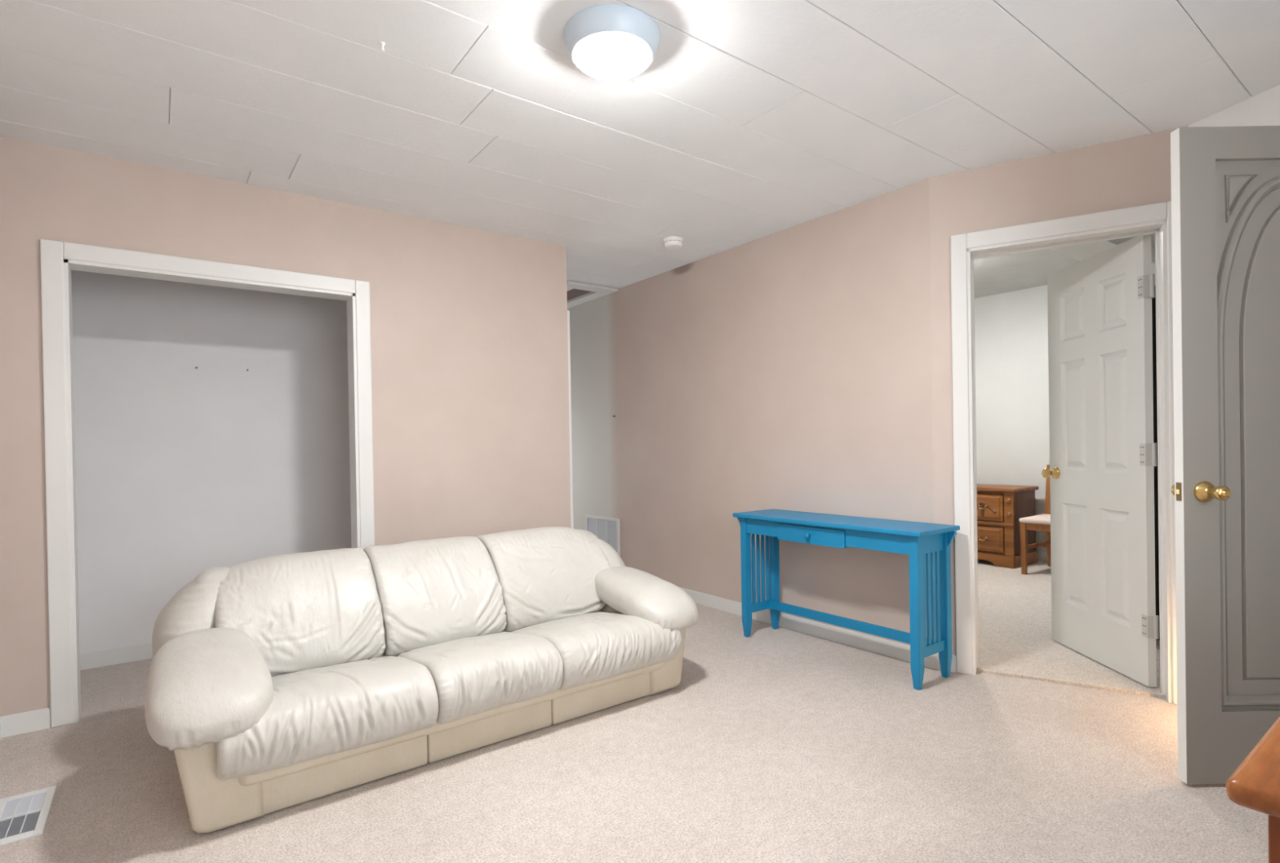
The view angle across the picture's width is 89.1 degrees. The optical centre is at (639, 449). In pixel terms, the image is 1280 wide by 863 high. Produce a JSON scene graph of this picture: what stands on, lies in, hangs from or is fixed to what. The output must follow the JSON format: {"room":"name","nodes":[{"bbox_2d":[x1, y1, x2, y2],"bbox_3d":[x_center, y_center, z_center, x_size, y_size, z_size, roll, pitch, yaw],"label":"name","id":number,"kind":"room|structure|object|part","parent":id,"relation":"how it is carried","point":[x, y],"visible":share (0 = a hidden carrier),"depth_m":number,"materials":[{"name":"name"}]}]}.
{"room":"living room","nodes":[
{"label":"living room","id":0,"kind":"room"},
{"bbox_2d":[71,270,351,653],"bbox_3d":[-2.217,-0.092,3.572,1.980,2.488,0.824,-1,0,-37],"label":"wall","id":1,"kind":"structure","parent":0,"point":[184,470],"depth_m":3.74,"materials":[{"name":"grey paint"}]},
{"bbox_2d":[80,642,152,670],"bbox_3d":[-2.401,1.111,3.852,1.780,0.085,0.012,-1,0,-37],"label":"baseboard","id":2,"kind":"structure","parent":1,"relation":"attached to","point":[141,651],"depth_m":3.52,"materials":[{"name":"white paint"}]},
{"bbox_2d":[0,135,571,716],"bbox_3d":[-1.612,-0.101,3.437,2.790,2.488,0.115,-1,0,-37],"label":"wall","id":3,"kind":"structure","parent":0,"point":[469,342],"depth_m":3.52,"materials":[{"name":"beige paint"}]},
{"bbox_2d":[0,707,50,737],"bbox_3d":[-1.514,1.099,3.424,2.690,0.085,0.012,-1,0,-37],"label":"baseboard","id":4,"kind":"structure","parent":3,"relation":"attached to","point":[31,721],"depth_m":2.67,"materials":[{"name":"white paint"}]},
{"bbox_2d":[40,238,374,727],"bbox_3d":[-1.990,0.132,3.145,1.304,2.038,0.138,-1,0,-37],"label":"trim","id":5,"kind":"structure","parent":3,"relation":"attached to","point":[58,259],"depth_m":2.77,"materials":[{"name":"white paint"}]},
{"bbox_2d":[567,310,573,528],"bbox_3d":[-0.479,0.103,4.284,0.030,2.030,0.080,-1,0,-37],"label":"trim","id":6,"kind":"structure","parent":3,"relation":"attached to","point":[568,311],"depth_m":4.25,"materials":[{"name":"white paint"}]},
{"bbox_2d":[0,559,1268,862],"bbox_3d":[0.838,1.120,3.986,7.330,0.056,7.800,-1,0,-37],"label":"floor","id":7,"kind":"structure","parent":0,"point":[781,744],"depth_m":2.21,"materials":[{"name":"beige carpet"}]},
{"bbox_2d":[0,785,56,845],"bbox_3d":[-1.949,1.153,2.044,0.140,0.009,0.340,-1,0,-37],"label":"floor vent","id":8,"kind":"object","parent":7,"relation":"in","point":[24,815],"visible":1,"depth_m":2.05,"materials":[{"name":"white metal"}]},
{"bbox_2d":[144,526,697,833],"bbox_3d":[-0.795,0.779,2.794,2.120,0.719,1.001,-1,0,-37],"label":"sofa","id":9,"kind":"object","parent":7,"relation":"on","point":[275,682],"visible":1,"depth_m":2.47,"materials":[{"name":"beige leather"}]},
{"bbox_3d":[-1.513,0.944,2.278,0.232,0.401,0.860,-1,0,-37],"label":"arm panel","id":10,"kind":"part","parent":9,"relation":"part of","materials":[{"name":"beige leather"}]},
{"bbox_2d":[214,547,386,676],"bbox_3d":[-1.388,0.657,2.633,0.574,0.445,0.473,-1,0,-37],"label":"cushion","id":11,"kind":"object","parent":9,"relation":"on","point":[306,611],"depth_m":2.53,"materials":[{"name":"beige leather"}]},
{"bbox_2d":[216,655,439,779],"bbox_3d":[-1.147,0.884,2.319,0.654,0.220,0.666,-1,0,-37],"label":"seat cushion","id":12,"kind":"object","parent":9,"relation":"on","point":[319,709],"depth_m":2.10,"materials":[{"name":"beige leather"}]},
{"bbox_3d":[-1.002,1.046,2.200,0.545,0.181,0.082,-1,0,-37],"label":"panel","id":13,"kind":"part","parent":9,"relation":"part of","materials":[{"name":"beige leather"}]},
{"bbox_2d":[362,536,506,656],"bbox_3d":[-0.946,0.648,2.965,0.537,0.448,0.474,-1,0,-37],"label":"cushion","id":14,"kind":"object","parent":9,"relation":"on","point":[433,592],"depth_m":2.84,"materials":[{"name":"beige leather"}]},
{"bbox_3d":[-0.567,0.976,2.481,1.661,0.075,0.088,-1,0,-37],"label":"rail","id":15,"kind":"part","parent":9,"relation":"part of","materials":[{"name":"beige leather"}]},
{"bbox_2d":[396,631,563,724],"bbox_3d":[-0.687,0.875,2.666,0.504,0.221,0.668,-1,0,-37],"label":"seat cushion","id":16,"kind":"object","parent":9,"relation":"on","point":[474,676],"depth_m":2.46,"materials":[{"name":"beige leather"}]},
{"bbox_3d":[-0.582,1.037,2.518,0.505,0.181,0.082,-1,0,-37],"label":"panel","id":17,"kind":"part","parent":9,"relation":"part of","materials":[{"name":"beige leather"}]},
{"bbox_2d":[476,526,611,631],"bbox_3d":[-0.485,0.635,3.314,0.628,0.449,0.474,-1,0,-37],"label":"cushion","id":18,"kind":"object","parent":9,"relation":"on","point":[546,575],"depth_m":3.17,"materials":[{"name":"beige leather"}]},
{"bbox_2d":[510,611,682,690],"bbox_3d":[-0.243,0.867,3.004,0.618,0.219,0.667,-1,0,-37],"label":"seat cushion","id":19,"kind":"object","parent":9,"relation":"on","point":[594,649],"depth_m":2.79,"materials":[{"name":"beige leather"}]},
{"bbox_3d":[-0.169,1.028,2.830,0.526,0.181,0.082,-1,0,-37],"label":"panel","id":20,"kind":"part","parent":9,"relation":"part of","materials":[{"name":"beige leather"}]},
{"bbox_3d":[-0.117,0.914,3.336,0.232,0.401,0.860,-1,0,-37],"label":"arm panel","id":21,"kind":"part","parent":9,"relation":"part of","materials":[{"name":"beige leather"}]},
{"bbox_2d":[732,508,959,690],"bbox_3d":[1.045,0.734,3.475,0.355,0.728,1.187,-1,0,-37],"label":"console table","id":22,"kind":"object","parent":7,"relation":"on","point":[927,544],"visible":1,"depth_m":3.23,"materials":[{"name":"teal paint"}]},
{"bbox_3d":[0.627,0.750,3.831,0.045,0.706,0.045,-1,0,-37],"label":"leg","id":23,"kind":"part","parent":22,"relation":"part of","materials":[{"name":"teal paint"}]},
{"bbox_3d":[0.728,0.941,3.906,0.200,0.050,0.018,-1,0,-37],"label":"rail","id":24,"kind":"part","parent":22,"relation":"part of","materials":[{"name":"teal paint"}]},
{"bbox_3d":[0.823,0.746,3.978,0.045,0.706,0.045,-1,0,-37],"label":"leg","id":25,"kind":"part","parent":22,"relation":"part of","materials":[{"name":"teal paint"}]},
{"bbox_3d":[0.881,0.453,3.421,0.030,0.029,0.029,-1,0,-37],"label":"knob","id":26,"kind":"part","parent":22,"relation":"part of","materials":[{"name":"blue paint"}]},
{"bbox_3d":[0.901,0.454,3.435,0.020,0.090,0.435,-1,0,-37],"label":"drawer","id":27,"kind":"part","parent":22,"relation":"part of","materials":[{"name":"teal paint"}]},
{"bbox_3d":[1.267,0.744,2.974,0.045,0.706,0.045,-1,0,-37],"label":"leg","id":28,"kind":"part","parent":22,"relation":"part of","materials":[{"name":"teal paint"}]},
{"bbox_3d":[1.368,0.935,3.048,0.200,0.050,0.018,-1,0,-37],"label":"rail","id":29,"kind":"part","parent":22,"relation":"part of","materials":[{"name":"teal paint"}]},
{"bbox_3d":[1.463,0.740,3.120,0.045,0.706,0.045,-1,0,-37],"label":"leg","id":30,"kind":"part","parent":22,"relation":"part of","materials":[{"name":"teal paint"}]},
{"bbox_2d":[976,484,1038,568],"bbox_3d":[3.194,0.689,6.121,0.495,0.700,0.850,-1,0,-37],"label":"dresser","id":31,"kind":"object","parent":7,"relation":"on","point":[1000,508],"visible":0.44,"depth_m":5.78,"materials":[{"name":"brown wood"}]},
{"bbox_3d":[3.093,0.520,5.865,0.020,0.093,0.240,-1,0,-37],"label":"scroll moulding","id":32,"kind":"part","parent":31,"relation":"part of","materials":[{"name":"brown wood"}]},
{"bbox_3d":[3.024,0.805,5.993,0.034,0.225,0.630,-1,0,-37],"label":"drawer","id":33,"kind":"part","parent":31,"relation":"part of","materials":[{"name":"brown wood"}]},
{"bbox_3d":[3.020,0.520,5.992,0.034,0.235,0.630,-1,0,-37],"label":"drawer","id":34,"kind":"part","parent":31,"relation":"part of","materials":[{"name":"brown wood"}]},
{"bbox_2d":[1018,464,1050,574],"bbox_3d":[3.538,0.588,5.417,0.567,0.900,0.480,-1,0,-37],"label":"chair","id":35,"kind":"object","parent":7,"relation":"on","point":[1042,522],"visible":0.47,"depth_m":5.43,"materials":[{"name":"brown wood"}]},
{"bbox_3d":[3.213,0.828,5.435,0.044,0.430,0.044,-1,0,-37],"label":"leg","id":36,"kind":"part","parent":35,"relation":"part of","materials":[{"name":"brown wood"}]},
{"bbox_3d":[3.503,0.587,5.391,0.480,0.038,0.480,-1,0,-37],"label":"seat","id":37,"kind":"part","parent":35,"relation":"part of","materials":[{"name":"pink fabric"}]},
{"bbox_3d":[3.335,0.638,5.266,0.022,0.057,0.420,-1,0,-37],"label":"seat rail","id":38,"kind":"part","parent":35,"relation":"part of","materials":[{"name":"brown wood"}]},
{"bbox_3d":[3.600,0.375,5.727,0.086,0.480,0.042,-1,0,-37],"label":"post","id":39,"kind":"part","parent":35,"relation":"part of","materials":[{"name":"brown wood"}]},
{"bbox_3d":[3.608,0.820,5.730,0.087,0.430,0.042,-1,0,-37],"label":"leg","id":40,"kind":"part","parent":35,"relation":"part of","materials":[{"name":"brown wood"}]},
{"bbox_2d":[1151,285,1159,639],"bbox_3d":[3.152,0.075,3.614,0.590,1.960,0.965,-1,0,-37],"label":"wardrobe","id":41,"kind":"object","parent":7,"relation":"on","point":[1153,300],"visible":0.02,"depth_m":3.58,"materials":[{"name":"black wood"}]},
{"bbox_2d":[1226,715,1279,862],"bbox_3d":[1.313,0.734,0.826,1.150,0.752,0.630,-1,0,-37],"label":"desk","id":42,"kind":"object","parent":7,"relation":"on","point":[1255,784],"visible":1,"depth_m":0.73,"materials":[{"name":"brown wood"}]},
{"bbox_3d":[0.889,0.757,0.516,0.024,0.723,0.560,-1,0,-37],"label":"panel","id":43,"kind":"part","parent":42,"relation":"part of","materials":[{"name":"brown wood"}]},
{"bbox_2d":[0,0,1279,288],"bbox_3d":[-0.497,-1.352,3.075,4.186,0.080,7.911,-1,0,-37],"label":"ceiling","id":44,"kind":"structure","parent":0,"point":[748,121],"depth_m":2.42,"materials":[{"name":"white paint"}]},
{"bbox_2d":[379,41,385,51],"bbox_3d":[-0.824,-1.287,2.079,0.016,0.026,0.016,-1,0,-37],"label":"ceiling hook","id":45,"kind":"object","parent":44,"relation":"attached to","point":[382,43],"visible":1,"depth_m":2.08,"materials":[{"name":"white plastic"}]},
{"bbox_2d":[566,280,617,308],"bbox_3d":[-0.640,-1.314,5.594,0.477,0.022,0.900,-1,0,-37],"label":"attic hatch","id":46,"kind":"object","parent":44,"relation":"attached to","point":[578,293],"visible":0.44,"depth_m":5.44,"materials":[{"name":"white paint"}]},
{"bbox_3d":[-0.644,-1.322,5.591,0.211,0.005,0.642,-1,0,-37],"label":"hatch panel","id":47,"kind":"part","parent":46,"relation":"part of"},
{"bbox_2d":[564,4,659,80],"bbox_3d":[-0.088,-1.257,2.063,0.304,0.111,0.304,-1,0,-37],"label":"ceiling light","id":48,"kind":"object","parent":44,"relation":"attached to","point":[606,42],"visible":1,"depth_m":1.98,"materials":[{"name":"white glass"}]},
{"bbox_2d":[662,235,683,248],"bbox_3d":[0.210,-1.304,4.113,0.126,0.053,0.126,-1,0,-37],"label":"smoke detector","id":49,"kind":"object","parent":44,"relation":"attached to","point":[672,242],"visible":1,"depth_m":4.07,"materials":[{"name":"white plastic"}]},
{"bbox_3d":[0.210,-1.324,4.113,0.126,0.013,0.126,-1,0,-37],"label":"mount plate","id":50,"kind":"part","parent":49,"relation":"part of","materials":[{"name":"white plastic"}]},
{"bbox_2d":[567,177,933,645],"bbox_3d":[0.006,-0.175,5.258,0.110,2.558,4.980,-1,0,-37],"label":"wall","id":51,"kind":"structure","parent":0,"point":[789,368],"depth_m":4.06,"materials":[{"name":"beige paint"}]},
{"bbox_2d":[585,514,620,556],"bbox_3d":[-0.327,0.775,5.627,0.014,0.385,0.520,-1,0,-37],"label":"air vent","id":52,"kind":"object","parent":51,"relation":"in","point":[606,529],"visible":0.51,"depth_m":5.57,"materials":[{"name":"white metal"}]},
{"bbox_2d":[679,586,956,672],"bbox_3d":[0.051,1.062,5.163,0.050,0.085,4.972,-1,0,-37],"label":"baseboard","id":53,"kind":"structure","parent":51,"relation":"attached to","point":[889,648],"depth_m":3.73,"materials":[{"name":"white paint"}]},
{"bbox_2d":[928,125,1187,655],"bbox_3d":[1.989,-0.194,3.002,1.160,2.558,0.140,-1,0,30],"label":"wall","id":54,"kind":"structure","parent":0,"point":[1135,171],"depth_m":3.06,"materials":[{"name":"beige paint"}]},
{"bbox_2d":[950,200,1177,703],"bbox_3d":[1.959,0.019,3.015,0.900,2.133,0.162,-1,0,30],"label":"trim","id":55,"kind":"structure","parent":54,"relation":"attached to","point":[1154,218],"depth_m":3.00,"materials":[{"name":"white paint"}]},
{"bbox_2d":[976,667,1165,697],"bbox_3d":[1.971,1.079,3.021,0.780,0.012,0.030,-1,0,30],"label":"threshold","id":56,"kind":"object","parent":54,"relation":"attached to","point":[978,669],"depth_m":3.00,"materials":[{"name":"wood"}]},
{"bbox_2d":[1041,234,1159,687],"bbox_3d":[2.299,0.049,3.254,0.179,2.035,0.770,-1,0,2],"label":"door","id":57,"kind":"structure","parent":54,"relation":"in","point":[1103,451],"depth_m":3.20,"materials":[{"name":"white paint"}]},
{"bbox_3d":[2.257,0.130,3.578,0.072,0.068,0.068,-1,0,2],"label":"knob","id":58,"kind":"part","parent":57,"relation":"part of","materials":[{"name":"gold metal"}]},
{"bbox_3d":[2.291,-0.705,3.421,0.035,0.250,0.199,-1,0,2],"label":"panel","id":59,"kind":"part","parent":57,"relation":"part of","materials":[{"name":"white paint"}]},
{"bbox_3d":[2.300,-0.180,3.425,0.035,0.580,0.199,-1,0,2],"label":"panel","id":60,"kind":"part","parent":57,"relation":"part of","materials":[{"name":"white paint"}]},
{"bbox_3d":[2.313,0.560,3.429,0.035,0.540,0.199,-1,0,2],"label":"panel","id":61,"kind":"part","parent":57,"relation":"part of","materials":[{"name":"white paint"}]},
{"bbox_3d":[2.282,-0.703,3.123,0.035,0.250,0.199,-1,0,2],"label":"panel","id":62,"kind":"part","parent":57,"relation":"part of","materials":[{"name":"white paint"}]},
{"bbox_3d":[2.291,-0.178,3.126,0.035,0.580,0.199,-1,0,2],"label":"panel","id":63,"kind":"part","parent":57,"relation":"part of","materials":[{"name":"white paint"}]},
{"bbox_3d":[2.303,0.562,3.131,0.035,0.540,0.199,-1,0,2],"label":"panel","id":64,"kind":"part","parent":57,"relation":"part of","materials":[{"name":"white paint"}]},
{"bbox_2d":[973,233,1155,297],"bbox_3d":[2.422,-1.506,4.935,3.464,0.058,4.200,-1,0,-37],"label":"ceiling","id":65,"kind":"structure","parent":0,"point":[997,274],"depth_m":5.40,"materials":[{"name":"paint"}]},
{"bbox_2d":[1048,236,1155,275],"bbox_3d":[2.902,-1.429,4.314,3.260,0.140,0.298,-1,0,-37],"label":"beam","id":66,"kind":"structure","parent":65,"relation":"attached to","point":[1080,252],"depth_m":4.43,"materials":[{"name":"white paint"}]},
{"bbox_2d":[973,284,1155,552],"bbox_3d":[3.822,-0.274,5.909,0.100,2.620,4.300,-1,0,-37],"label":"wall","id":67,"kind":"structure","parent":0,"point":[1011,327],"depth_m":6.18,"materials":[{"name":"white paint"}]},
{"bbox_2d":[1037,551,1047,561],"bbox_3d":[3.768,0.992,5.923,0.012,0.090,4.000,-1,0,-37],"label":"baseboard","id":68,"kind":"structure","parent":67,"relation":"attached to","point":[1042,556],"depth_m":5.99,"materials":[{"name":"white paint"}]},
{"bbox_2d":[1187,84,1279,127],"bbox_3d":[2.637,-0.162,1.705,0.120,2.488,2.150,-1,0,-14],"label":"wall","id":69,"kind":"structure","parent":0,"point":[1263,108],"depth_m":2.50,"materials":[{"name":"grey paint"}]},
{"bbox_2d":[1170,125,1279,784],"bbox_3d":[2.112,0.017,2.105,0.735,2.118,0.192,-1,0,0],"label":"door","id":70,"kind":"structure","parent":69,"relation":"in","point":[1225,180],"depth_m":2.10,"materials":[{"name":"grey paint"}]},
{"bbox_3d":[1.819,0.136,2.166,0.068,0.068,0.072,-1,0,0],"label":"knob","id":71,"kind":"part","parent":70,"relation":"part of","materials":[{"name":"gold metal"}]},
{"bbox_3d":[1.752,0.137,2.112,0.003,0.060,0.021,-1,0,0],"label":"latch plate","id":72,"kind":"part","parent":70,"relation":"part of","materials":[{"name":"gold metal"}]},
{"bbox_3d":[1.819,0.137,2.052,0.069,0.069,0.085,-1,0,0],"label":"knob","id":73,"kind":"part","parent":70,"relation":"part of","materials":[{"name":"gold metal"}]},
{"bbox_3d":[1.956,-0.815,2.109,0.112,0.157,0.007,-1,0,0],"label":"spandrel panel","id":74,"kind":"part","parent":70,"relation":"part of","materials":[{"name":"grey paint"}]},
{"bbox_3d":[2.110,-0.028,2.106,0.490,1.721,0.022,-1,0,0],"label":"arch panel","id":75,"kind":"part","parent":70,"relation":"part of","materials":[{"name":"grey paint"}]},
{"bbox_3d":[-1.232,-0.090,0.679,0.100,2.488,4.761,-1,0,-37],"label":"wall","id":76,"kind":"structure","parent":0,"visible":0},
{"bbox_2d":[0,718,1,739],"bbox_3d":[-1.163,1.110,0.715,0.012,0.085,4.749,-1,0,-37],"label":"baseboard","id":77,"kind":"structure","parent":76,"relation":"attached to","point":[0,718],"depth_m":2.61,"materials":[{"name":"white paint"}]}
]}

